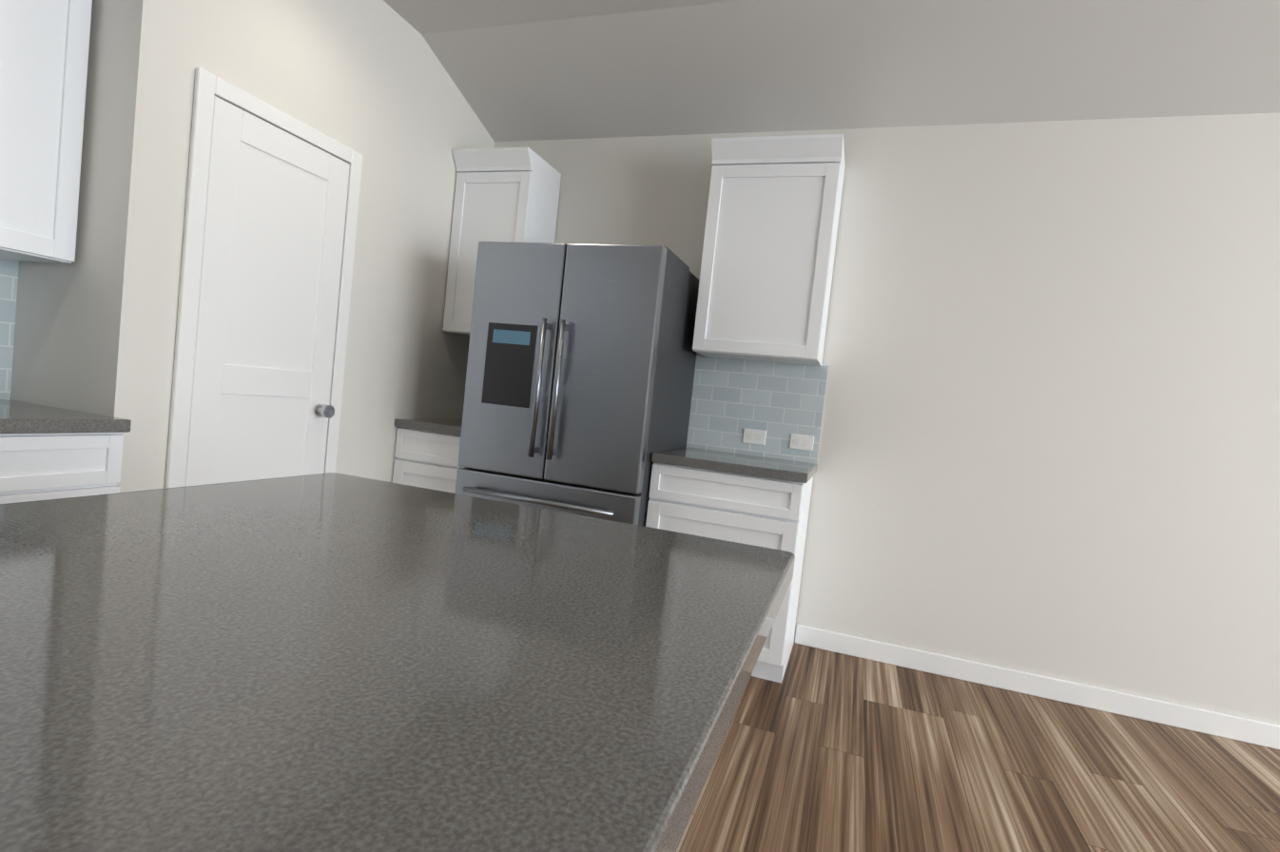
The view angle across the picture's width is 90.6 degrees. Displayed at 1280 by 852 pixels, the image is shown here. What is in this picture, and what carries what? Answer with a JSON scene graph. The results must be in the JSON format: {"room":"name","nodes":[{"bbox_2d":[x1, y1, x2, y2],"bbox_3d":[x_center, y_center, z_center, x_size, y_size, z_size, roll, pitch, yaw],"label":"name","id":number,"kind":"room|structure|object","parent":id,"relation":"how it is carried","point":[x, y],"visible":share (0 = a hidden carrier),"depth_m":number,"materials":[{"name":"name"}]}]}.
{"room":"kitchen","nodes":[
{"label":"kitchen","id":0,"kind":"room"},
{"bbox_2d":[8,0,115,412],"bbox_3d":[-1.970,-0.560,2.177,0.540,2.800,0.130,7,3,19],"label":"wall","id":1,"kind":"structure","parent":0,"point":[54,312],"depth_m":2.07,"materials":[{"name":"white paint"}]},
{"bbox_2d":[0,0,92,263],"bbox_3d":[-2.107,-1.019,1.438,0.380,0.975,1.311,7,3,19],"label":"upper cabinet","id":2,"kind":"object","parent":1,"relation":"attached to","point":[44,51],"visible":0.98,"depth_m":1.92,"materials":[{"name":"white paint"}]},
{"bbox_2d":[86,0,494,492],"bbox_3d":[-1.341,-0.527,2.981,0.130,2.800,2.060,7,3,19],"label":"wall","id":3,"kind":"structure","parent":0,"point":[372,83],"depth_m":2.56,"materials":[{"name":"white paint"}]},
{"bbox_2d":[164,67,362,488],"bbox_3d":[-1.436,-0.159,2.497,0.082,2.090,0.740,7,3,19],"label":"pantry door","id":4,"kind":"structure","parent":3,"relation":"in","point":[268,250],"depth_m":2.42,"materials":[{"name":"white wood"}]},
{"bbox_2d":[383,0,740,34],"bbox_3d":[-3.796,-2.086,-0.809,21.200,0.100,9.150,7,3,19],"label":"ceiling","id":5,"kind":"structure","parent":0,"point":[425,16],"depth_m":2.82,"materials":[{"name":"grey paint"}]},
{"bbox_2d":[421,0,1279,141],"bbox_3d":[3.358,-1.311,2.010,9.410,0.376,0.840,7,3,19],"label":"ceiling","id":6,"kind":"structure","parent":0,"point":[749,66],"depth_m":2.75,"materials":[{"name":"grey paint"}]},
{"bbox_2d":[494,112,1279,725],"bbox_3d":[3.394,-0.002,2.370,9.280,2.800,0.130,7,3,19],"label":"wall","id":7,"kind":"structure","parent":0,"point":[1050,436],"depth_m":2.84,"materials":[{"name":"white paint"}]},
{"bbox_2d":[442,146,561,337],"bbox_3d":[-0.778,-0.978,3.526,0.460,0.970,0.380,7,3,19],"label":"upper cabinet","id":8,"kind":"object","parent":7,"relation":"attached to","point":[508,194],"visible":0.69,"depth_m":3.42,"materials":[{"name":"white paint"}]},
{"bbox_2d":[692,134,845,366],"bbox_3d":[0.619,-0.816,3.044,0.585,0.980,0.380,7,3,19],"label":"upper cabinet","id":9,"kind":"object","parent":7,"relation":"attached to","point":[769,243],"visible":1,"depth_m":2.91,"materials":[{"name":"white paint"}]},
{"bbox_2d":[676,642,1279,851],"bbox_3d":[-3.795,0.770,0.185,21.200,0.060,11.000,7,3,19],"label":"floor","id":10,"kind":"structure","parent":0,"point":[822,750],"depth_m":2.15,"materials":[{"name":"brown wood"}]},
{"bbox_2d":[0,433,123,504],"bbox_3d":[-2.000,0.418,1.880,0.620,0.876,0.420,7,3,19],"label":"base cabinet","id":11,"kind":"object","parent":10,"relation":"on","point":[47,453],"depth_m":1.81,"materials":[{"name":"white paint"}]},
{"bbox_2d":[0,399,131,433],"bbox_3d":[-2.087,-0.033,1.438,0.640,0.040,1.315,7,3,19],"label":"countertop","id":12,"kind":"structure","parent":11,"relation":"on","point":[15,416],"depth_m":1.84,"materials":[{"name":"grey stone"}]},
{"bbox_2d":[0,472,795,851],"bbox_3d":[-0.732,0.452,-0.139,1.036,1.242,2.910,7,3,19],"label":"kitchen island","id":13,"kind":"object","parent":10,"relation":"on","point":[329,663],"visible":1,"depth_m":0.48,"materials":[{"name":"grey stone"}]},
{"bbox_2d":[392,418,465,493],"bbox_3d":[-0.970,0.441,3.462,0.460,0.915,0.640,7,3,19],"label":"base cabinet","id":14,"kind":"object","parent":10,"relation":"on","point":[427,453],"visible":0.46,"depth_m":3.18,"materials":[{"name":"white paint"}]},
{"bbox_2d":[455,241,699,526],"bbox_3d":[-0.307,0.079,3.132,0.902,1.800,0.787,7,3,19],"label":"refrigerator","id":15,"kind":"object","parent":10,"relation":"on","point":[579,377],"visible":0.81,"depth_m":2.79,"materials":[{"name":"grey metal"}]},
{"bbox_2d":[645,447,817,682],"bbox_3d":[0.421,0.607,2.983,0.666,0.915,0.640,7,3,19],"label":"base cabinet","id":16,"kind":"object","parent":10,"relation":"on","point":[759,501],"visible":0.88,"depth_m":2.70,"materials":[{"name":"white paint"}]},
{"bbox_2d":[795,624,1279,749],"bbox_3d":[-3.197,0.729,0.825,20.500,0.095,7.100,7,3,19],"label":"baseboard","id":17,"kind":"structure","parent":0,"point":[1228,727],"depth_m":2.83,"materials":[{"name":"white wood"}]},
{"bbox_3d":[-2.765,-0.573,0.499,0.130,2.800,3.560,7,3,19],"label":"wall","id":18,"kind":"structure","parent":0,"visible":0},
{"bbox_2d":[0,258,19,399],"bbox_3d":[-2.709,-0.327,0.534,0.007,0.490,3.460,7,3,19],"label":"tile backsplash","id":19,"kind":"structure","parent":18,"relation":"attached to","point":[9,269],"depth_m":2.15,"materials":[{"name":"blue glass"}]},
{"bbox_2d":[686,353,828,464],"bbox_3d":[-0.051,-0.175,3.485,2.045,0.500,0.007,7,3,19],"label":"tile backsplash","id":20,"kind":"structure","parent":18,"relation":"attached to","point":[732,399],"depth_m":3.26,"materials":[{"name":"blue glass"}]},
{"bbox_2d":[742,427,766,445],"bbox_3d":[0.588,0.055,3.258,0.115,0.075,0.006,7,3,19],"label":"outlet","id":21,"kind":"object","parent":20,"relation":"attached to","point":[750,436],"depth_m":3.26,"materials":[{"name":"white plastic"}]},
{"bbox_2d":[789,433,814,450],"bbox_3d":[0.811,0.082,3.181,0.115,0.075,0.006,7,3,19],"label":"outlet","id":22,"kind":"object","parent":20,"relation":"attached to","point":[797,441],"depth_m":3.18,"materials":[{"name":"white plastic"}]}
]}

